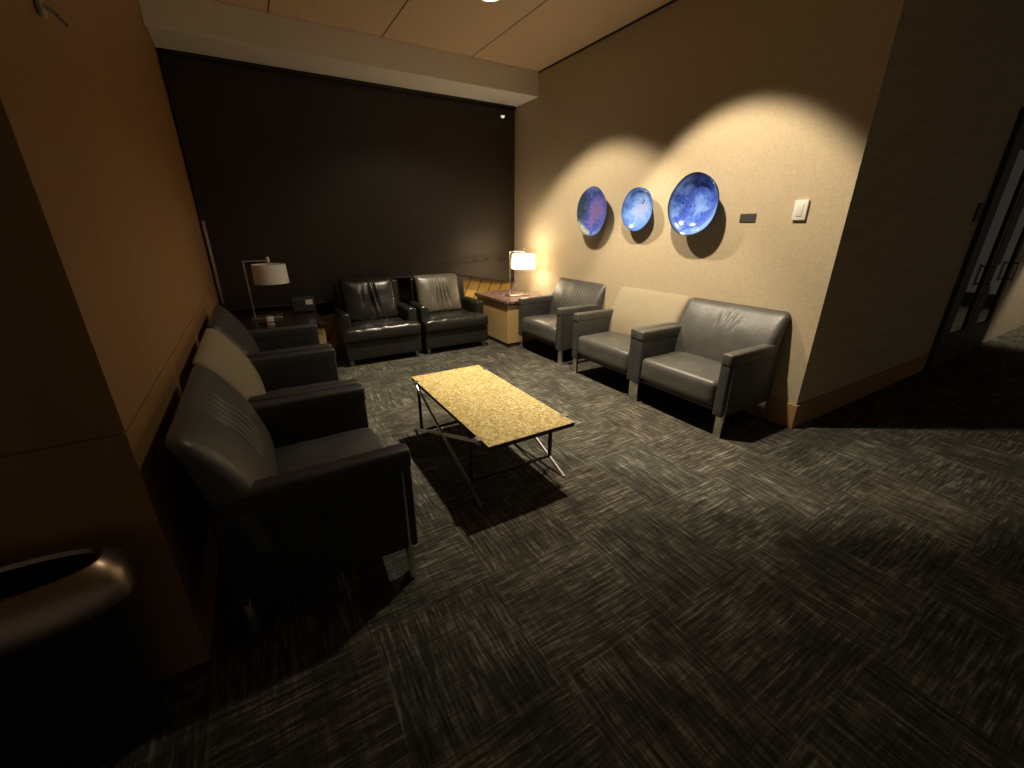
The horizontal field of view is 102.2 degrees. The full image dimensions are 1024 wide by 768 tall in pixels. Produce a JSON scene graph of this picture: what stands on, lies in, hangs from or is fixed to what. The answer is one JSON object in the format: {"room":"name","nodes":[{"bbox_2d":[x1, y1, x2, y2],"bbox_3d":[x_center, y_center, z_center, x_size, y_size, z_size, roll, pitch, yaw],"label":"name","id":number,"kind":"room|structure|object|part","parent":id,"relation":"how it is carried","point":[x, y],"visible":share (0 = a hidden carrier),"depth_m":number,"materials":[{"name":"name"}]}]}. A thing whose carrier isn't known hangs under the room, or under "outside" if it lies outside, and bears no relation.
{"room":"waiting room","nodes":[
{"label":"waiting room","id":0,"kind":"room"},
{"bbox_2d":[0,286,168,680],"bbox_3d":[-2.226,-0.171,0.116,2.760,2.737,0.100,-12,24,-29],"label":"wall","id":1,"kind":"structure","parent":0,"point":[47,504],"depth_m":0.94,"materials":[{"name":"orange wood"}]},
{"bbox_2d":[0,0,220,676],"bbox_3d":[-1.931,-0.982,2.250,0.100,2.737,3.707,-12,24,-29],"label":"wall","id":2,"kind":"structure","parent":0,"point":[107,283],"depth_m":1.14,"materials":[{"name":"orange wood"}]},
{"bbox_2d":[34,0,70,27],"bbox_3d":[-1.139,-0.927,1.024,0.053,0.064,0.034,-12,24,-29],"label":"wall hook","id":3,"kind":"object","parent":2,"relation":"attached to","point":[41,7],"visible":1,"depth_m":1.02,"materials":[{"name":"metal"}]},
{"bbox_3d":[-1.157,-0.930,1.012,0.012,0.050,0.034,-12,24,-29],"label":"plate","id":4,"kind":"part","parent":3,"relation":"part of","materials":[{"name":"metal"}]},
{"bbox_2d":[138,0,538,106],"bbox_3d":[-1.209,-2.870,3.676,3.203,0.219,0.447,-12,24,-29],"label":"beam","id":5,"kind":"structure","parent":2,"relation":"attached to","point":[204,27],"depth_m":3.35,"materials":[{"name":"paint"}]},
{"bbox_2d":[158,47,515,310],"bbox_3d":[-1.316,-1.894,4.240,3.178,2.006,0.101,-12,24,-29],"label":"wall","id":6,"kind":"structure","parent":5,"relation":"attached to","point":[331,179],"depth_m":4.02,"materials":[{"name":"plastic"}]},
{"bbox_3d":[-1.317,-2.819,3.888,3.165,0.026,0.022,-12,24,-29],"label":"head rail","id":7,"kind":"part","parent":6,"relation":"part of","materials":[{"name":"grey metal"}]},
{"bbox_2d":[203,233,290,314],"bbox_3d":[-2.449,-0.851,4.068,0.719,1.200,0.040,-12,24,-29],"label":"wall","id":8,"kind":"structure","parent":0,"point":[285,307],"depth_m":4.02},
{"bbox_2d":[315,278,409,315],"bbox_3d":[-1.540,-1.855,4.546,3.305,2.737,0.100,-12,24,-29],"label":"wall","id":9,"kind":"structure","parent":0,"point":[403,283],"depth_m":4.88,"materials":[{"name":"black paint"}]},
{"bbox_2d":[321,276,508,347],"bbox_3d":[-1.097,-0.933,4.958,2.483,0.720,0.040,-12,24,-29],"label":"planks","id":10,"kind":"object","parent":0,"point":[472,285],"depth_m":5.20,"materials":[{"name":"brown wood"}]},
{"bbox_2d":[213,0,671,71],"bbox_3d":[3.468,-2.584,2.500,15.700,0.080,8.400,-12,24,-29],"label":"ceiling","id":11,"kind":"structure","parent":0,"point":[534,35],"depth_m":3.20,"materials":[{"name":"beige paint"}]},
{"bbox_2d":[481,0,499,1],"bbox_3d":[-0.151,-2.661,2.825,0.200,0.006,0.200,-12,24,-29],"label":"recessed light","id":12,"kind":"object","parent":11,"relation":"in","point":[481,0],"visible":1,"depth_m":2.89,"materials":[{"name":"white plastic"}]},
{"bbox_2d":[98,325,1023,767],"bbox_3d":[3.468,0.049,3.501,15.700,0.080,8.400,-12,24,-29],"label":"floor","id":13,"kind":"structure","parent":0,"point":[842,587],"depth_m":1.46,"materials":[{"name":"carpet"}]},
{"bbox_2d":[0,545,165,767],"bbox_3d":[-1.112,0.684,0.930,0.524,0.560,0.234,-12,24,-29],"label":"litter bin","id":14,"kind":"object","parent":13,"relation":"on","point":[80,686],"visible":1,"depth_m":0.92,"materials":[{"name":"black plastic"}]},
{"bbox_2d":[207,306,331,357],"bbox_3d":[-1.598,-0.142,2.844,0.630,0.745,0.747,-12,24,-29],"label":"chair","id":15,"kind":"object","parent":13,"relation":"on","point":[278,340],"visible":0.3,"depth_m":2.86,"materials":[{"name":"black leather"}]},
{"bbox_3d":[-1.777,-0.244,2.690,0.213,0.445,0.741,-12,24,-29],"label":"backrest","id":16,"kind":"part","parent":15,"relation":"part of","materials":[{"name":"black leather"}]},
{"bbox_3d":[-1.747,-0.196,3.148,0.542,0.340,0.065,-12,24,-29],"label":"arm","id":17,"kind":"part","parent":15,"relation":"part of","materials":[{"name":"grey leather"}]},
{"bbox_2d":[192,328,358,402],"bbox_3d":[-1.191,0.098,2.213,0.630,0.745,0.747,-12,24,-29],"label":"chair","id":18,"kind":"object","parent":13,"relation":"on","point":[261,378],"visible":0.35,"depth_m":2.23,"materials":[{"name":"black leather"}]},
{"bbox_3d":[-1.370,-0.004,2.059,0.213,0.445,0.741,-12,24,-29],"label":"backrest","id":19,"kind":"part","parent":18,"relation":"part of","materials":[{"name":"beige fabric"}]},
{"bbox_3d":[-1.340,0.044,2.517,0.542,0.340,0.065,-12,24,-29],"label":"arm","id":20,"kind":"part","parent":18,"relation":"part of","materials":[{"name":"grey leather"}]},
{"bbox_2d":[266,381,337,393],"bbox_3d":[-1.131,0.165,2.277,0.490,0.180,0.599,-12,24,-29],"label":"seat cushion","id":21,"kind":"object","parent":18,"relation":"on","point":[283,385],"depth_m":2.45,"materials":[{"name":"black leather"}]},
{"bbox_2d":[233,310,326,343],"bbox_3d":[-2.066,-0.336,3.699,0.710,0.500,0.820,-12,24,-29],"label":"side table","id":22,"kind":"object","parent":13,"relation":"on","point":[289,318],"visible":0.22,"depth_m":3.54,"materials":[{"name":"stone"}]},
{"bbox_2d":[242,257,288,320],"bbox_3d":[-2.109,-0.830,3.571,0.344,0.514,0.268,-12,24,-29],"label":"table lamp","id":23,"kind":"object","parent":22,"relation":"on","point":[267,273],"visible":0.97,"depth_m":3.47,"materials":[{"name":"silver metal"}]},
{"bbox_3d":[-2.158,-1.032,3.463,0.180,0.010,0.010,-12,24,-29],"label":"arm","id":24,"kind":"part","parent":23,"relation":"part of","materials":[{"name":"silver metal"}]},
{"bbox_3d":[-2.076,-0.947,3.547,0.268,0.159,0.268,-12,24,-29],"label":"lamp shade","id":25,"kind":"part","parent":23,"relation":"part of","materials":[{"name":"fabric"}]},
{"bbox_2d":[265,316,274,324],"bbox_3d":[-1.988,-0.520,3.391,0.061,0.062,0.062,-12,24,-29],"label":"card holder","id":26,"kind":"object","parent":22,"relation":"on","point":[269,320],"visible":1,"depth_m":3.37,"materials":[{"name":"white plastic"}]},
{"bbox_2d":[289,295,315,313],"bbox_3d":[-1.970,-0.751,3.889,0.200,0.140,0.144,-12,24,-29],"label":"telephone","id":27,"kind":"object","parent":22,"relation":"on","point":[306,303],"visible":1,"depth_m":3.83,"materials":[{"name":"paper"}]},
{"bbox_2d":[165,366,417,643],"bbox_3d":[-0.793,0.328,1.608,0.630,0.745,0.747,-12,24,-29],"label":"chair","id":28,"kind":"object","parent":13,"relation":"on","point":[300,490],"visible":1,"depth_m":1.33,"materials":[{"name":"black leather"}]},
{"bbox_3d":[-0.972,0.226,1.454,0.213,0.445,0.741,-12,24,-29],"label":"backrest","id":29,"kind":"part","parent":28,"relation":"part of","materials":[{"name":"grey leather"}]},
{"bbox_3d":[-0.825,0.737,1.312,0.022,0.190,0.046,-12,24,-29],"label":"leg","id":30,"kind":"part","parent":28,"relation":"part of","materials":[{"name":"silver metal"}]},
{"bbox_3d":[-0.942,0.274,1.911,0.542,0.340,0.065,-12,24,-29],"label":"arm","id":31,"kind":"part","parent":28,"relation":"part of","materials":[{"name":"grey leather"}]},
{"bbox_3d":[-0.595,0.478,1.373,0.542,0.340,0.065,-12,24,-29],"label":"arm","id":32,"kind":"part","parent":28,"relation":"part of","materials":[{"name":"grey leather"}]},
{"bbox_2d":[275,428,382,473],"bbox_3d":[-0.733,0.396,1.672,0.490,0.180,0.599,-12,24,-29],"label":"seat cushion","id":33,"kind":"object","parent":28,"relation":"on","point":[299,450],"depth_m":1.78,"materials":[{"name":"black leather"}]},
{"bbox_3d":[-0.386,0.511,1.506,0.020,0.474,0.051,-12,24,-29],"label":"leg","id":34,"kind":"part","parent":28,"relation":"part of","materials":[{"name":"silver metal"}]},
{"bbox_2d":[333,277,421,366],"bbox_3d":[-1.371,-0.658,4.178,0.735,0.761,0.607,-12,24,-29],"label":"lounge chair","id":35,"kind":"object","parent":13,"relation":"on","point":[371,321],"visible":1,"depth_m":4.09,"materials":[{"name":"black leather"}]},
{"bbox_3d":[-1.657,-0.579,4.053,0.092,0.282,0.400,-12,24,-29],"label":"arm","id":36,"kind":"part","parent":35,"relation":"part of","materials":[{"name":"black leather"}]},
{"bbox_3d":[-1.502,-0.772,4.366,0.635,0.620,0.102,-12,24,-29],"label":"frame","id":37,"kind":"part","parent":35,"relation":"part of","materials":[{"name":"black leather"}]},
{"bbox_2d":[338,277,397,321],"bbox_3d":[-1.455,-0.867,4.209,0.525,0.392,0.238,-12,24,-29],"label":"cushion","id":38,"kind":"object","parent":35,"relation":"on","point":[364,299],"depth_m":4.14,"materials":[{"name":"black leather"}]},
{"bbox_2d":[343,317,420,343],"bbox_3d":[-1.334,-0.567,4.146,0.735,0.151,0.462,-12,24,-29],"label":"seat cushion","id":39,"kind":"object","parent":35,"relation":"on","point":[361,330],"depth_m":4.01,"materials":[{"name":"black leather"}]},
{"bbox_3d":[-1.110,-0.696,4.362,0.092,0.282,0.400,-12,24,-29],"label":"arm","id":40,"kind":"part","parent":35,"relation":"part of","materials":[{"name":"black leather"}]},
{"bbox_2d":[409,273,487,353],"bbox_3d":[-0.714,-0.804,4.562,0.735,0.761,0.607,-12,24,-29],"label":"lounge chair","id":41,"kind":"object","parent":13,"relation":"on","point":[446,317],"visible":0.96,"depth_m":4.46,"materials":[{"name":"black leather"}]},
{"bbox_3d":[-1.000,-0.725,4.437,0.092,0.282,0.400,-12,24,-29],"label":"arm","id":42,"kind":"part","parent":41,"relation":"part of","materials":[{"name":"black leather"}]},
{"bbox_3d":[-0.844,-0.918,4.750,0.635,0.620,0.102,-12,24,-29],"label":"frame","id":43,"kind":"part","parent":41,"relation":"part of","materials":[{"name":"black leather"}]},
{"bbox_2d":[412,273,461,312],"bbox_3d":[-0.821,-1.008,4.580,0.494,0.392,0.239,-12,24,-29],"label":"cushion","id":44,"kind":"object","parent":41,"relation":"on","point":[438,292],"depth_m":4.51,"materials":[{"name":"black leather"}]},
{"bbox_2d":[422,309,487,332],"bbox_3d":[-0.677,-0.712,4.530,0.735,0.151,0.462,-12,24,-29],"label":"seat cushion","id":45,"kind":"object","parent":41,"relation":"on","point":[437,320],"depth_m":4.39,"materials":[{"name":"black leather"}]},
{"bbox_3d":[-0.453,-0.842,4.745,0.092,0.282,0.400,-12,24,-29],"label":"arm","id":46,"kind":"part","parent":41,"relation":"part of","materials":[{"name":"black leather"}]},
{"bbox_2d":[411,365,574,507],"bbox_3d":[-0.167,0.239,2.384,0.510,0.365,1.045,-12,24,-29],"label":"coffee table","id":47,"kind":"object","parent":13,"relation":"on","point":[492,410],"visible":1,"depth_m":2.18,"materials":[{"name":"beige stone"}]},
{"bbox_3d":[-0.576,0.154,2.585,0.016,0.304,0.016,-12,24,-29],"label":"post","id":48,"kind":"part","parent":47,"relation":"part of","materials":[{"name":"grey metal"}]},
{"bbox_3d":[-0.398,0.276,2.296,0.012,0.358,0.944,-12,24,-29],"label":"leg","id":49,"kind":"part","parent":47,"relation":"part of","materials":[{"name":"silver metal"}]},
{"bbox_3d":[-0.369,0.293,2.252,0.012,0.358,0.875,-12,24,-29],"label":"leg","id":50,"kind":"part","parent":47,"relation":"part of","materials":[{"name":"silver metal"}]},
{"bbox_3d":[-0.202,0.356,1.997,0.016,0.264,0.016,-12,24,-29],"label":"post","id":51,"kind":"part","parent":47,"relation":"part of","materials":[{"name":"grey metal"}]},
{"bbox_3d":[0.054,0.202,2.490,0.012,0.358,0.875,-12,24,-29],"label":"leg","id":52,"kind":"part","parent":47,"relation":"part of","materials":[{"name":"silver metal"}]},
{"bbox_3d":[0.206,0.269,2.227,0.016,0.264,0.016,-12,24,-29],"label":"post","id":53,"kind":"part","parent":47,"relation":"part of","materials":[{"name":"grey metal"}]},
{"bbox_2d":[474,289,542,347],"bbox_3d":[-0.008,-0.800,4.901,0.575,0.512,0.775,-12,24,-29],"label":"side table","id":54,"kind":"object","parent":13,"relation":"on","point":[502,311],"visible":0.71,"depth_m":4.63,"materials":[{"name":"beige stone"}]},
{"bbox_2d":[505,248,534,296],"bbox_3d":[0.097,-1.272,4.699,0.344,0.514,0.268,-12,24,-29],"label":"table lamp","id":55,"kind":"object","parent":54,"relation":"on","point":[520,261],"visible":1,"depth_m":4.59,"materials":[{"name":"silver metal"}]},
{"bbox_3d":[0.130,-1.389,4.676,0.268,0.159,0.268,-12,24,-29],"label":"lamp shade","id":56,"kind":"part","parent":55,"relation":"part of","materials":[{"name":"white fabric"}]},
{"bbox_2d":[518,277,605,364],"bbox_3d":[0.499,-0.686,4.275,0.595,0.745,0.747,-12,24,-29],"label":"chair","id":57,"kind":"object","parent":13,"relation":"on","point":[548,319],"visible":0.81,"depth_m":4.18,"materials":[{"name":"grey leather"}]},
{"bbox_3d":[0.106,-0.620,4.482,0.020,0.474,0.051,-12,24,-29],"label":"leg","id":58,"kind":"part","parent":57,"relation":"part of","materials":[{"name":"silver metal"}]},
{"bbox_3d":[0.301,-0.730,4.551,0.507,0.340,0.065,-12,24,-29],"label":"arm","id":59,"kind":"part","parent":57,"relation":"part of","materials":[{"name":"grey leather"}]},
{"bbox_3d":[0.476,-0.503,4.330,0.465,0.033,0.619,-12,24,-29],"label":"seat frame","id":60,"kind":"part","parent":57,"relation":"part of","materials":[{"name":"grey leather"}]},
{"bbox_2d":[522,314,556,342],"bbox_3d":[0.439,-0.592,4.272,0.455,0.180,0.599,-12,24,-29],"label":"seat cushion","id":61,"kind":"object","parent":57,"relation":"on","point":[542,327],"depth_m":4.17,"materials":[{"name":"grey leather"}]},
{"bbox_3d":[0.465,-0.408,3.924,0.020,0.474,0.051,-12,24,-29],"label":"leg","id":62,"kind":"part","parent":57,"relation":"part of","materials":[{"name":"silver metal"}]},
{"bbox_3d":[0.648,-0.525,4.012,0.507,0.340,0.065,-12,24,-29],"label":"arm","id":63,"kind":"part","parent":57,"relation":"part of","materials":[{"name":"grey leather"}]},
{"bbox_3d":[0.663,-0.862,4.314,0.213,0.445,0.741,-12,24,-29],"label":"backrest","id":64,"kind":"part","parent":57,"relation":"part of","materials":[{"name":"grey leather"}]},
{"bbox_2d":[572,286,689,397],"bbox_3d":[0.970,-0.395,3.509,0.595,0.745,0.747,-12,24,-29],"label":"chair","id":65,"kind":"object","parent":13,"relation":"on","point":[606,338],"visible":0.75,"depth_m":3.49,"materials":[{"name":"grey leather"}]},
{"bbox_3d":[0.577,-0.329,3.716,0.020,0.474,0.051,-12,24,-29],"label":"leg","id":66,"kind":"part","parent":65,"relation":"part of","materials":[{"name":"silver metal"}]},
{"bbox_3d":[0.772,-0.439,3.785,0.507,0.340,0.065,-12,24,-29],"label":"arm","id":67,"kind":"part","parent":65,"relation":"part of","materials":[{"name":"grey leather"}]},
{"bbox_3d":[0.947,-0.212,3.564,0.465,0.033,0.619,-12,24,-29],"label":"seat frame","id":68,"kind":"part","parent":65,"relation":"part of","materials":[{"name":"black leather"}]},
{"bbox_2d":[578,331,630,370],"bbox_3d":[0.910,-0.301,3.506,0.455,0.180,0.599,-12,24,-29],"label":"seat cushion","id":69,"kind":"object","parent":65,"relation":"on","point":[610,349],"depth_m":3.41,"materials":[{"name":"grey leather"}]},
{"bbox_3d":[0.936,-0.117,3.158,0.020,0.474,0.051,-12,24,-29],"label":"leg","id":70,"kind":"part","parent":65,"relation":"part of","materials":[{"name":"silver metal"}]},
{"bbox_3d":[1.119,-0.234,3.246,0.507,0.340,0.065,-12,24,-29],"label":"arm","id":71,"kind":"part","parent":65,"relation":"part of","materials":[{"name":"grey leather"}]},
{"bbox_3d":[1.134,-0.570,3.548,0.213,0.445,0.741,-12,24,-29],"label":"backrest","id":72,"kind":"part","parent":65,"relation":"part of","materials":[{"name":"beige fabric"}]},
{"bbox_2d":[631,297,790,437],"bbox_3d":[1.340,-0.164,2.901,0.595,0.745,0.747,-12,24,-29],"label":"chair","id":73,"kind":"object","parent":13,"relation":"on","point":[721,357],"visible":1,"depth_m":2.78,"materials":[{"name":"grey leather"}]},
{"bbox_3d":[0.947,-0.098,3.107,0.020,0.474,0.051,-12,24,-29],"label":"leg","id":74,"kind":"part","parent":73,"relation":"part of","materials":[{"name":"silver metal"}]},
{"bbox_3d":[1.141,-0.207,3.177,0.507,0.340,0.065,-12,24,-29],"label":"arm","id":75,"kind":"part","parent":73,"relation":"part of","materials":[{"name":"grey leather"}]},
{"bbox_3d":[1.317,0.019,2.956,0.465,0.033,0.619,-12,24,-29],"label":"seat frame","id":76,"kind":"part","parent":73,"relation":"part of","materials":[{"name":"black leather"}]},
{"bbox_2d":[641,351,720,404],"bbox_3d":[1.279,-0.070,2.898,0.455,0.180,0.599,-12,24,-29],"label":"seat cushion","id":77,"kind":"object","parent":73,"relation":"on","point":[693,376],"depth_m":2.81,"materials":[{"name":"grey leather"}]},
{"bbox_3d":[1.306,0.114,2.550,0.020,0.474,0.051,-12,24,-29],"label":"leg","id":78,"kind":"part","parent":73,"relation":"part of","materials":[{"name":"silver metal"}]},
{"bbox_3d":[1.503,-0.339,2.940,0.213,0.445,0.741,-12,24,-29],"label":"backrest","id":79,"kind":"part","parent":73,"relation":"part of","materials":[{"name":"grey leather"}]},
{"bbox_3d":[1.488,-0.003,2.638,0.507,0.340,0.065,-12,24,-29],"label":"arm","id":80,"kind":"part","parent":73,"relation":"part of","materials":[{"name":"grey leather"}]},
{"bbox_3d":[1.712,0.159,2.832,0.022,0.190,0.046,-12,24,-29],"label":"leg","id":81,"kind":"part","parent":73,"relation":"part of","materials":[{"name":"silver metal"}]},
{"bbox_2d":[510,0,880,399],"bbox_3d":[0.831,-1.628,3.950,0.100,2.737,3.940,-12,24,-29],"label":"wall","id":82,"kind":"structure","parent":0,"point":[756,97],"depth_m":2.91,"materials":[{"name":"beige paint"}]},
{"bbox_2d":[577,186,606,235],"bbox_3d":[0.772,-1.609,3.859,0.095,0.430,0.411,-12,24,-29],"label":"ceramic plate","id":83,"kind":"object","parent":82,"relation":"attached to","point":[592,204],"visible":1,"depth_m":3.89,"materials":[{"name":"purple ceramic"}]},
{"bbox_2d":[538,0,676,72],"bbox_3d":[1.058,-2.729,3.012,0.011,0.011,3.035,-12,24,-29],"label":"trim","id":84,"kind":"structure","parent":82,"relation":"attached to","point":[672,1],"depth_m":3.37,"materials":[{"name":"black plastic"}]},
{"bbox_2d":[621,187,652,230],"bbox_3d":[1.060,-1.441,3.416,0.090,0.336,0.336,-12,24,-29],"label":"ceramic plate","id":85,"kind":"object","parent":82,"relation":"attached to","point":[637,207],"visible":1,"depth_m":3.44,"materials":[{"name":"blue ceramic"}]},
{"bbox_2d":[668,172,718,235],"bbox_3d":[1.327,-1.286,2.963,0.125,0.417,0.416,-12,24,-29],"label":"ceramic plate","id":86,"kind":"object","parent":82,"relation":"attached to","point":[693,204],"visible":1,"depth_m":2.99,"materials":[{"name":"blue ceramic"}]},
{"bbox_2d":[739,214,756,221],"bbox_3d":[1.563,-1.101,2.739,0.006,0.052,0.108,-12,24,-29],"label":"wall plaque","id":87,"kind":"object","parent":82,"relation":"attached to","point":[743,217],"visible":1,"depth_m":2.73,"materials":[{"name":"grey metal"}]},
{"bbox_2d":[742,397,797,428],"bbox_3d":[0.928,-0.329,4.154,0.014,0.163,3.604,-12,24,-29],"label":"baseboard","id":88,"kind":"structure","parent":82,"relation":"attached to","point":[778,411],"depth_m":2.79,"materials":[{"name":"brown wood"}]},
{"bbox_2d":[791,200,809,219],"bbox_3d":[1.722,-1.038,2.467,0.019,0.112,0.076,-12,24,-29],"label":"light switch","id":89,"kind":"object","parent":82,"relation":"attached to","point":[800,210],"visible":1,"depth_m":2.46,"materials":[{"name":"white plastic"}]},
{"bbox_2d":[781,0,1023,404],"bbox_3d":[5.958,-1.887,4.631,9.635,2.737,0.100,-12,24,-29],"label":"wall","id":90,"kind":"structure","parent":0,"point":[939,101],"depth_m":2.62,"materials":[{"name":"beige paint"}]},
{"bbox_2d":[793,354,927,427],"bbox_3d":[2.839,0.007,3.271,2.285,0.163,0.014,-12,24,-29],"label":"baseboard","id":91,"kind":"structure","parent":90,"relation":"attached to","point":[811,409],"depth_m":3.13,"materials":[{"name":"brown wood"}]},
{"bbox_2d":[924,107,1023,368],"bbox_3d":[4.230,-1.183,3.670,0.780,2.096,0.084,-12,24,-29],"label":"door","id":92,"kind":"structure","parent":90,"relation":"in","point":[1007,187],"depth_m":3.67,"materials":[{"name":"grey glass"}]},
{"bbox_3d":[4.266,-1.225,3.715,0.456,1.550,0.015,-12,24,-29],"label":"glass pane","id":93,"kind":"part","parent":92,"relation":"part of","materials":[{"name":"black"}]},
{"bbox_3d":[4.529,-1.024,3.904,0.019,0.200,0.054,-12,24,-29],"label":"handle","id":94,"kind":"part","parent":92,"relation":"part of","materials":[{"name":"silver metal"}]},
{"bbox_2d":[972,203,985,221],"bbox_3d":[3.792,-1.392,3.353,0.140,0.140,0.012,-12,24,-29],"label":"door sign","id":95,"kind":"object","parent":90,"relation":"attached to","point":[981,206],"visible":1,"depth_m":3.34,"materials":[{"name":"black plastic"}]},
{"bbox_2d":[957,189,1023,355],"bbox_3d":[4.915,-1.330,4.055,0.780,2.096,0.084,-12,24,-29],"label":"door","id":96,"kind":"structure","parent":90,"relation":"in","point":[1013,241],"depth_m":4.20,"materials":[{"name":"grey glass"}]},
{"bbox_3d":[4.952,-1.372,4.101,0.456,1.550,0.015,-12,24,-29],"label":"glass pane","id":97,"kind":"part","parent":96,"relation":"part of","materials":[{"name":"black"}]},
{"bbox_3d":[5.214,-1.171,4.289,0.019,0.200,0.054,-12,24,-29],"label":"handle","id":98,"kind":"part","parent":96,"relation":"part of","materials":[{"name":"silver metal"}]}
]}

